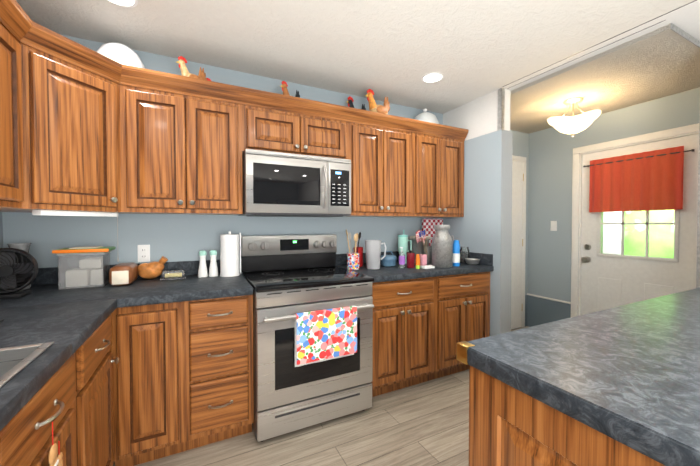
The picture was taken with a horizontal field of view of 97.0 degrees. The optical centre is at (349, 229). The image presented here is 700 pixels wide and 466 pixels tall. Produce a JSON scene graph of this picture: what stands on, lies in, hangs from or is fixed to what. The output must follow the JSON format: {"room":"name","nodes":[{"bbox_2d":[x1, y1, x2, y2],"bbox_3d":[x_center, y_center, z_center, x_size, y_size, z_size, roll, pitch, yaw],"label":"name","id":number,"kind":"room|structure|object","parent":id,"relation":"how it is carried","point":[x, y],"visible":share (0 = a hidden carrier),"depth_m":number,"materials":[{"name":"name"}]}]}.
{"room":"kitchen","nodes":[
{"label":"kitchen","id":0,"kind":"room"},
{"bbox_2d":[0,212,2,247],"bbox_3d":[-0.802,0.073,-0.747,0.120,2.430,5.600,0,1,-27],"label":"wall","id":1,"kind":"structure","parent":0,"point":[1,229],"depth_m":1.77,"materials":[{"name":"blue paint"}]},
{"bbox_2d":[0,4,31,211],"bbox_3d":[-1.403,-0.462,0.951,0.323,0.750,0.789,0,1,-27],"label":"upper cabinet","id":2,"kind":"object","parent":1,"relation":"attached to","point":[15,142],"depth_m":1.30,"materials":[{"name":"brown wood"}]},
{"bbox_2d":[3,34,528,294],"bbox_3d":[0.086,0.010,2.881,4.950,2.430,0.140,0,1,-27],"label":"wall","id":3,"kind":"structure","parent":0,"point":[177,237],"depth_m":2.23,"materials":[{"name":"blue paint"}]},
{"bbox_2d":[28,36,123,213],"bbox_3d":[-1.588,-0.474,1.639,0.607,0.750,0.607,0,1,-27],"label":"upper cabinet","id":4,"kind":"object","parent":3,"relation":"attached to","point":[83,128],"depth_m":1.54,"materials":[{"name":"brown wood"}]},
{"bbox_2d":[32,210,113,216],"bbox_3d":[-1.441,-0.086,1.650,0.070,0.025,0.360,0,1,18],"label":"under-cabinet light","id":5,"kind":"object","parent":4,"relation":"attached to","point":[71,213],"depth_m":1.59,"materials":[{"name":"white plastic"}]},
{"bbox_2d":[113,211,118,261],"bbox_3d":[-1.225,0.038,1.634,0.008,0.267,0.008,0,1,-27],"label":"power cord","id":6,"kind":"object","parent":4,"relation":"attached to","point":[115,213],"depth_m":1.63,"materials":[{"name":"white plastic"}]},
{"bbox_2d":[138,245,149,261],"bbox_3d":[-1.389,0.159,2.087,0.070,0.115,0.008,0,1,-27],"label":"duplex electrical outlet","id":7,"kind":"object","parent":3,"relation":"attached to","point":[143,253],"visible":1,"depth_m":2.08,"materials":[{"name":"white plastic"}]},
{"bbox_2d":[120,76,243,214],"bbox_3d":[-1.081,-0.481,2.050,0.667,0.750,0.323,0,1,-27],"label":"upper cabinet","id":8,"kind":"object","parent":3,"relation":"attached to","point":[184,147],"depth_m":1.89,"materials":[{"name":"brown wood"}]},
{"bbox_2d":[96,42,145,68],"bbox_3d":[-1.402,-0.987,1.892,0.304,0.265,0.304,0,1,-27],"label":"bowl","id":9,"kind":"object","parent":8,"relation":"on","point":[120,53],"visible":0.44,"depth_m":1.80,"materials":[{"name":"ceramic"}]},
{"bbox_2d":[177,56,206,79],"bbox_3d":[-1.022,-0.977,2.000,0.181,0.242,0.101,0,1,-27],"label":"rooster","id":10,"kind":"object","parent":8,"relation":"on","point":[182,61],"visible":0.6,"depth_m":1.96},
{"bbox_2d":[244,96,351,163],"bbox_3d":[-0.428,-0.696,2.372,0.793,0.330,0.323,0,1,-27],"label":"upper cabinet","id":11,"kind":"object","parent":3,"relation":"attached to","point":[283,128],"depth_m":2.21,"materials":[{"name":"brown wood"}]},
{"bbox_2d":[281,81,299,97],"bbox_3d":[-0.454,-0.988,2.361,0.182,0.251,0.108,0,1,-27],"label":"rooster","id":12,"kind":"object","parent":11,"relation":"on","point":[284,85],"visible":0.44,"depth_m":2.31},
{"bbox_2d":[238,149,350,216],"bbox_3d":[-0.408,-0.313,2.320,0.760,0.428,0.448,0,1,-27],"label":"microwave","id":13,"kind":"object","parent":11,"relation":"attached to","point":[278,184],"visible":1,"depth_m":2.14,"materials":[{"name":"grey metal"}]},
{"bbox_2d":[348,116,415,216],"bbox_3d":[0.205,-0.492,2.692,0.622,0.750,0.323,0,1,-27],"label":"upper cabinet","id":14,"kind":"object","parent":3,"relation":"attached to","point":[383,166],"depth_m":2.55,"materials":[{"name":"brown wood"}]},
{"bbox_2d":[347,96,365,109],"bbox_3d":[0.057,-1.008,2.705,0.219,0.280,0.110,0,1,-27],"label":"rooster","id":15,"kind":"object","parent":14,"relation":"on","point":[350,101],"visible":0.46,"depth_m":2.66},
{"bbox_2d":[365,89,389,113],"bbox_3d":[0.240,-1.026,2.638,0.252,0.319,0.126,0,1,-27],"label":"rooster","id":16,"kind":"object","parent":14,"relation":"on","point":[375,107],"visible":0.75,"depth_m":2.59},
{"bbox_2d":[416,128,466,217],"bbox_3d":[0.759,-0.497,2.968,0.615,0.750,0.323,0,1,-27],"label":"upper cabinet","id":17,"kind":"object","parent":3,"relation":"attached to","point":[439,155],"depth_m":2.82,"materials":[{"name":"brown wood"}]},
{"bbox_2d":[414,109,438,123],"bbox_3d":[0.716,-1.012,2.957,0.292,0.278,0.292,0,1,-27],"label":"cake dome","id":18,"kind":"object","parent":17,"relation":"on","point":[425,115],"visible":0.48,"depth_m":2.86,"materials":[{"name":"white ceramic"}]},
{"bbox_2d":[511,155,525,328],"bbox_3d":[1.777,0.162,3.641,0.880,2.100,0.016,0,1,-27],"label":"door frame","id":19,"kind":"structure","parent":3,"relation":"attached to","point":[518,241],"depth_m":3.78,"materials":[{"name":"white wood"}]},
{"bbox_2d":[511,293,570,329],"bbox_3d":[1.771,1.010,3.379,1.265,0.412,0.505,0,1,-27],"label":"wainscoting","id":20,"kind":"structure","parent":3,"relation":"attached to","point":[539,310],"depth_m":3.70,"materials":[{"name":"paint"}]},
{"bbox_2d":[113,326,528,465],"bbox_3d":[1.359,1.299,0.353,4.950,0.060,5.840,0,1,-27],"label":"floor","id":21,"kind":"structure","parent":0,"point":[426,423],"depth_m":1.83,"materials":[{"name":"wood"}]},
{"bbox_2d":[0,314,118,465],"bbox_3d":[-1.319,0.822,1.149,0.630,0.866,0.546,0,1,-27],"label":"base cabinet","id":22,"kind":"object","parent":21,"relation":"on","point":[71,399],"visible":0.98,"depth_m":1.03,"materials":[{"name":"brown wood"}]},
{"bbox_2d":[48,422,66,465],"bbox_3d":[-0.795,0.641,0.838,0.014,0.264,0.157,0,1,-27],"label":"ornament","id":23,"kind":"object","parent":22,"relation":"hanging from","point":[54,459],"visible":1,"depth_m":0.82,"materials":[{"name":"brown wood"}]},
{"bbox_2d":[36,264,116,277],"bbox_3d":[-1.569,0.305,1.641,0.510,0.146,0.645,0,1,-27],"label":"backsplash","id":24,"kind":"structure","parent":22,"relation":"on","point":[52,272],"depth_m":1.86,"materials":[{"name":"grey laminate"}]},
{"bbox_2d":[110,301,185,465],"bbox_3d":[-1.167,0.810,1.859,0.319,0.866,0.628,0,1,-27],"label":"base cabinet","id":25,"kind":"object","parent":21,"relation":"on","point":[183,376],"depth_m":1.59,"materials":[{"name":"brown wood"}]},
{"bbox_2d":[0,263,139,430],"bbox_3d":[-1.004,0.325,0.542,0.660,0.146,3.117,0,1,-27],"label":"countertop","id":26,"kind":"structure","parent":25,"relation":"on","point":[68,322],"depth_m":1.13,"materials":[{"name":"grey stone"}]},
{"bbox_2d":[0,248,38,299],"bbox_3d":[-1.692,0.210,1.539,0.225,0.247,0.152,0,1,-27],"label":"desk fan","id":27,"kind":"object","parent":26,"relation":"on","point":[19,268],"visible":1,"depth_m":1.53,"materials":[{"name":"black plastic"}]},
{"bbox_2d":[7,243,31,289],"bbox_3d":[-1.829,0.203,1.716,0.096,0.255,0.096,0,1,-27],"label":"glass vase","id":28,"kind":"object","parent":26,"relation":"on","point":[24,248],"visible":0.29,"depth_m":1.72,"materials":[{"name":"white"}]},
{"bbox_2d":[0,342,53,387],"bbox_3d":[-0.969,0.292,0.436,0.580,0.502,0.835,0,1,-27],"label":"stainless steel sink","id":29,"kind":"object","parent":26,"relation":"in","point":[16,360],"visible":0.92,"depth_m":0.88,"materials":[{"name":"grey metal"}]},
{"bbox_2d":[52,246,115,289],"bbox_3d":[-1.547,0.215,1.822,0.246,0.227,0.203,0,1,-27],"label":"plastic container","id":30,"kind":"object","parent":26,"relation":"on","point":[87,272],"visible":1,"depth_m":1.77,"materials":[{"name":"white"}]},
{"bbox_2d":[109,262,137,285],"bbox_3d":[-1.385,0.270,1.902,0.116,0.115,0.238,0,1,-27],"label":"bread loaf","id":31,"kind":"object","parent":26,"relation":"on","point":[120,274],"visible":0.96,"depth_m":1.81,"materials":[{"name":"brown food"}]},
{"bbox_2d":[186,294,253,450],"bbox_3d":[-0.863,0.807,2.011,0.362,0.866,0.628,0,1,-27],"label":"base cabinet","id":32,"kind":"object","parent":21,"relation":"on","point":[219,331],"depth_m":1.73,"materials":[{"name":"brown wood"}]},
{"bbox_2d":[124,260,252,306],"bbox_3d":[-0.981,0.300,1.934,0.625,0.146,0.645,0,1,-27],"label":"countertop","id":33,"kind":"structure","parent":32,"relation":"on","point":[142,291],"depth_m":1.77,"materials":[{"name":"grey laminate"}]},
{"bbox_2d":[138,256,167,278],"bbox_3d":[-1.302,0.250,2.047,0.177,0.148,0.097,0,1,-27],"label":"gourd","id":34,"kind":"object","parent":33,"relation":"on","point":[152,270],"visible":1,"depth_m":2.01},
{"bbox_2d":[160,269,185,279],"bbox_3d":[-1.171,0.297,2.058,0.150,0.055,0.084,0,1,-27],"label":"butter dish","id":35,"kind":"object","parent":33,"relation":"on","point":[171,276],"visible":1,"depth_m":2.05,"materials":[{"name":"clear plastic"}]},
{"bbox_2d":[198,250,207,277],"bbox_3d":[-1.010,0.232,2.126,0.062,0.182,0.062,0,1,-27],"label":"shaker","id":36,"kind":"object","parent":33,"relation":"on","point":[202,270],"visible":0.98,"depth_m":2.11,"materials":[{"name":"white ceramic"}]},
{"bbox_2d":[209,250,217,276],"bbox_3d":[-0.950,0.232,2.156,0.062,0.182,0.062,0,1,-27],"label":"shaker","id":37,"kind":"object","parent":33,"relation":"on","point":[213,270],"visible":1,"depth_m":2.14,"materials":[{"name":"white ceramic"}]},
{"bbox_2d":[220,231,240,276],"bbox_3d":[-0.843,0.167,2.186,0.140,0.310,0.132,0,1,-27],"label":"paper towel roll","id":38,"kind":"object","parent":33,"relation":"on","point":[230,243],"visible":1,"depth_m":2.13,"materials":[{"name":"white paper"}]},
{"bbox_2d":[241,234,373,441],"bbox_3d":[-0.326,0.643,2.194,0.760,1.188,0.759,0,1,-27],"label":"range","id":39,"kind":"object","parent":21,"relation":"on","point":[289,396],"visible":0.94,"depth_m":1.93,"materials":[{"name":"grey metal"}]},
{"bbox_2d":[294,306,356,366],"bbox_3d":[-0.139,0.642,1.877,0.390,0.321,0.046,0,1,-27],"label":"floral towel","id":40,"kind":"object","parent":39,"relation":"hanging from","point":[324,335],"visible":0.98,"depth_m":1.85,"materials":[{"name":"fabric"}]},
{"bbox_2d":[370,277,437,396],"bbox_3d":[0.263,0.797,2.573,0.622,0.866,0.628,0,1,-27],"label":"base cabinet","id":41,"kind":"object","parent":21,"relation":"on","point":[405,312],"depth_m":2.30,"materials":[{"name":"brown wood"}]},
{"bbox_2d":[438,272,489,377],"bbox_3d":[0.822,0.793,2.851,0.627,0.866,0.628,0,1,-27],"label":"base cabinet","id":42,"kind":"object","parent":21,"relation":"on","point":[463,299],"depth_m":2.55,"materials":[{"name":"brown wood"}]},
{"bbox_2d":[336,250,493,282],"bbox_3d":[0.548,0.287,2.697,1.245,0.146,0.645,0,1,-27],"label":"countertop","id":43,"kind":"structure","parent":42,"relation":"on","point":[384,274],"depth_m":2.53,"materials":[{"name":"grey laminate"}]},
{"bbox_2d":[346,229,360,269],"bbox_3d":[0.029,0.157,2.487,0.127,0.320,0.104,0,1,-27],"label":"utensil crock","id":44,"kind":"object","parent":43,"relation":"on","point":[352,260],"visible":1,"depth_m":2.46,"materials":[{"name":"ceramic"}]},
{"bbox_2d":[353,247,362,266],"bbox_3d":[0.071,0.230,2.654,0.084,0.168,0.084,0,1,-27],"label":"canister","id":45,"kind":"object","parent":43,"relation":"on","point":[360,250],"visible":0.44,"depth_m":2.62,"materials":[{"name":"plastic"}]},
{"bbox_2d":[365,240,386,268],"bbox_3d":[0.209,0.201,2.532,0.181,0.230,0.136,0,1,-27],"label":"pitcher","id":46,"kind":"object","parent":43,"relation":"on","point":[373,252],"visible":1,"depth_m":2.47,"materials":[{"name":"white ceramic"}]},
{"bbox_2d":[380,251,396,266],"bbox_3d":[0.331,0.249,2.672,0.148,0.130,0.148,0,1,-27],"label":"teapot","id":47,"kind":"object","parent":43,"relation":"on","point":[388,260],"visible":0.79,"depth_m":2.62,"materials":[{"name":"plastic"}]},
{"bbox_2d":[399,247,404,267],"bbox_3d":[0.429,0.230,2.565,0.053,0.172,0.053,0,1,-27],"label":"soap pump bottle","id":48,"kind":"object","parent":43,"relation":"on","point":[402,260],"visible":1,"depth_m":2.55,"materials":[{"name":"purple plastic"}]},
{"bbox_2d":[398,230,411,263],"bbox_3d":[0.503,0.155,2.857,0.132,0.310,0.094,0,1,-27],"label":"tumbler","id":49,"kind":"object","parent":43,"relation":"on","point":[403,240],"visible":0.79,"depth_m":2.81,"materials":[{"name":"plastic"}]},
{"bbox_2d":[407,250,414,267],"bbox_3d":[0.501,0.243,2.556,0.060,0.145,0.036,0,1,-27],"label":"bottle","id":50,"kind":"object","parent":43,"relation":"on","point":[410,259],"visible":1,"depth_m":2.54,"materials":[{"name":"red plastic"}]},
{"bbox_2d":[415,254,419,268],"bbox_3d":[0.553,0.257,2.526,0.038,0.118,0.037,0,1,-27],"label":"tube","id":51,"kind":"object","parent":43,"relation":"on","point":[417,261],"visible":1,"depth_m":2.51,"materials":[{"name":"plastic"}]},
{"bbox_2d":[408,236,431,262],"bbox_3d":[0.657,0.184,2.950,0.198,0.250,0.198,0,1,-27],"label":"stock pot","id":52,"kind":"object","parent":43,"relation":"on","point":[418,248],"visible":0.42,"depth_m":2.87,"materials":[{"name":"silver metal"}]},
{"bbox_2d":[420,254,426,265],"bbox_3d":[0.634,0.264,2.678,0.050,0.100,0.040,0,1,-27],"label":"box","id":53,"kind":"object","parent":43,"relation":"on","point":[423,259],"visible":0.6,"depth_m":2.66,"materials":[{"name":"plastic"}]},
{"bbox_2d":[416,230,431,264],"bbox_3d":[0.659,0.154,2.708,0.242,0.318,0.200,0,1,-27],"label":"holder","id":54,"kind":"object","parent":43,"relation":"on","point":[420,235],"visible":0.75,"depth_m":2.77,"materials":[{"name":"metal"}]},
{"bbox_2d":[420,265,434,268],"bbox_3d":[0.637,0.306,2.547,0.100,0.020,0.060,0,1,-27],"label":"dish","id":55,"kind":"object","parent":43,"relation":"on","point":[427,266],"visible":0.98,"depth_m":2.53,"materials":[{"name":"ceramic"}]},
{"bbox_2d":[422,219,442,245],"bbox_3d":[0.837,0.098,3.146,0.250,0.415,0.032,0,1,-27],"label":"box sign","id":56,"kind":"object","parent":43,"relation":"on","point":[428,225],"visible":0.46,"depth_m":3.11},
{"bbox_2d":[432,225,453,267],"bbox_3d":[0.787,0.135,2.652,0.210,0.358,0.172,0,1,-27],"label":"milk can","id":57,"kind":"object","parent":43,"relation":"on","point":[442,244],"visible":1,"depth_m":2.58,"materials":[{"name":"metal"}]},
{"bbox_2d":[452,240,459,265],"bbox_3d":[0.921,0.201,2.687,0.061,0.224,0.060,0,1,-27],"label":"spray can","id":58,"kind":"object","parent":43,"relation":"on","point":[456,254],"visible":1,"depth_m":2.66,"materials":[{"name":"blue metal"}]},
{"bbox_2d":[460,247,468,263],"bbox_3d":[1.065,0.235,2.882,0.086,0.150,0.086,0,1,-27],"label":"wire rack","id":59,"kind":"object","parent":43,"relation":"on","point":[461,253],"visible":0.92,"depth_m":2.87,"materials":[{"name":"black metal"}]},
{"bbox_2d":[465,258,479,264],"bbox_3d":[1.092,0.287,2.762,0.128,0.050,0.128,0,1,-27],"label":"steel bowl","id":60,"kind":"object","parent":43,"relation":"on","point":[471,261],"visible":0.96,"depth_m":2.73,"materials":[{"name":"silver metal"}]},
{"bbox_2d":[469,368,655,465],"bbox_3d":[1.537,0.828,0.995,2.177,0.861,0.944,0,1,-27],"label":"base cabinet","id":61,"kind":"object","parent":21,"relation":"on","point":[507,428],"depth_m":0.77,"materials":[{"name":"brown wood"}]},
{"bbox_2d":[456,288,699,465],"bbox_3d":[1.531,0.371,0.984,2.192,0.051,1.004,0,1,-27],"label":"countertop","id":62,"kind":"structure","parent":61,"relation":"on","point":[629,374],"depth_m":0.78,"materials":[{"name":"grey stone"}]},
{"bbox_2d":[16,0,699,133],"bbox_3d":[1.359,-1.204,0.310,4.950,0.154,5.840,0,1,-27],"label":"ceiling","id":63,"kind":"structure","parent":0,"point":[394,51],"depth_m":1.97,"materials":[{"name":"white paint"}]},
{"bbox_2d":[107,0,137,7],"bbox_3d":[-1.172,-1.179,1.562,0.170,0.007,0.170,0,1,-27],"label":"recessed light","id":64,"kind":"object","parent":63,"relation":"in","point":[128,3],"visible":1,"depth_m":1.61,"materials":[{"name":"white plastic"}]},
{"bbox_2d":[421,72,443,82],"bbox_3d":[0.649,-1.194,2.437,0.170,0.007,0.170,0,1,-27],"label":"recessed light","id":65,"kind":"object","parent":63,"relation":"in","point":[432,77],"visible":1,"depth_m":2.43,"materials":[{"name":"white glass"}]},
{"bbox_2d":[547,97,600,136],"bbox_3d":[2.036,-1.009,2.799,0.393,0.330,0.381,0,1,-27],"label":"semi-flush ceiling light","id":66,"kind":"object","parent":63,"relation":"attached to","point":[572,124],"visible":1,"depth_m":2.75,"materials":[{"name":"white glass"}]},
{"bbox_2d":[441,88,512,335],"bbox_3d":[1.182,0.008,2.975,0.137,2.430,0.712,0,1,-27],"label":"wall","id":67,"kind":"structure","parent":0,"point":[483,225],"depth_m":2.72,"materials":[{"name":"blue paint"}]},
{"bbox_2d":[527,87,699,301],"bbox_3d":[2.653,0.005,3.145,0.120,2.430,1.680,0,1,-27],"label":"wall","id":68,"kind":"structure","parent":0,"point":[550,195],"depth_m":3.51,"materials":[{"name":"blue paint"}]},
{"bbox_2d":[550,221,556,230],"bbox_3d":[2.357,-0.045,3.589,0.012,0.115,0.070,0,1,-27],"label":"switch plate","id":69,"kind":"object","parent":68,"relation":"attached to","point":[553,227],"visible":1,"depth_m":3.59,"materials":[{"name":"white plastic"}]},
{"bbox_2d":[571,123,698,316],"bbox_3d":[2.714,0.171,2.966,0.173,2.105,1.044,0,1,-27],"label":"door","id":70,"kind":"structure","parent":68,"relation":"attached to","point":[600,280],"depth_m":2.99,"materials":[{"name":"white wood"}]},
{"bbox_2d":[583,146,693,211],"bbox_3d":[2.670,-0.443,2.925,0.080,0.535,0.817,0,1,-27],"label":"valance curtain","id":71,"kind":"object","parent":70,"relation":"attached to","point":[648,181],"visible":1,"depth_m":2.87,"materials":[{"name":"red fabric"}]},
{"bbox_2d":[696,111,699,287],"bbox_3d":[3.170,0.055,0.286,0.122,2.430,3.901,0,1,-27],"label":"wall","id":72,"kind":"structure","parent":0,"point":[698,256],"depth_m":2.00,"materials":[{"name":"paint"}]},
{"label":"outside","id":73,"kind":"structure","parent":0,"visible":0},
{"bbox_2d":[603,210,674,257],"bbox_3d":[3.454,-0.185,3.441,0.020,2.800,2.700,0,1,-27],"label":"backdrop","id":74,"kind":"structure","parent":73,"point":[654,239],"depth_m":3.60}
]}

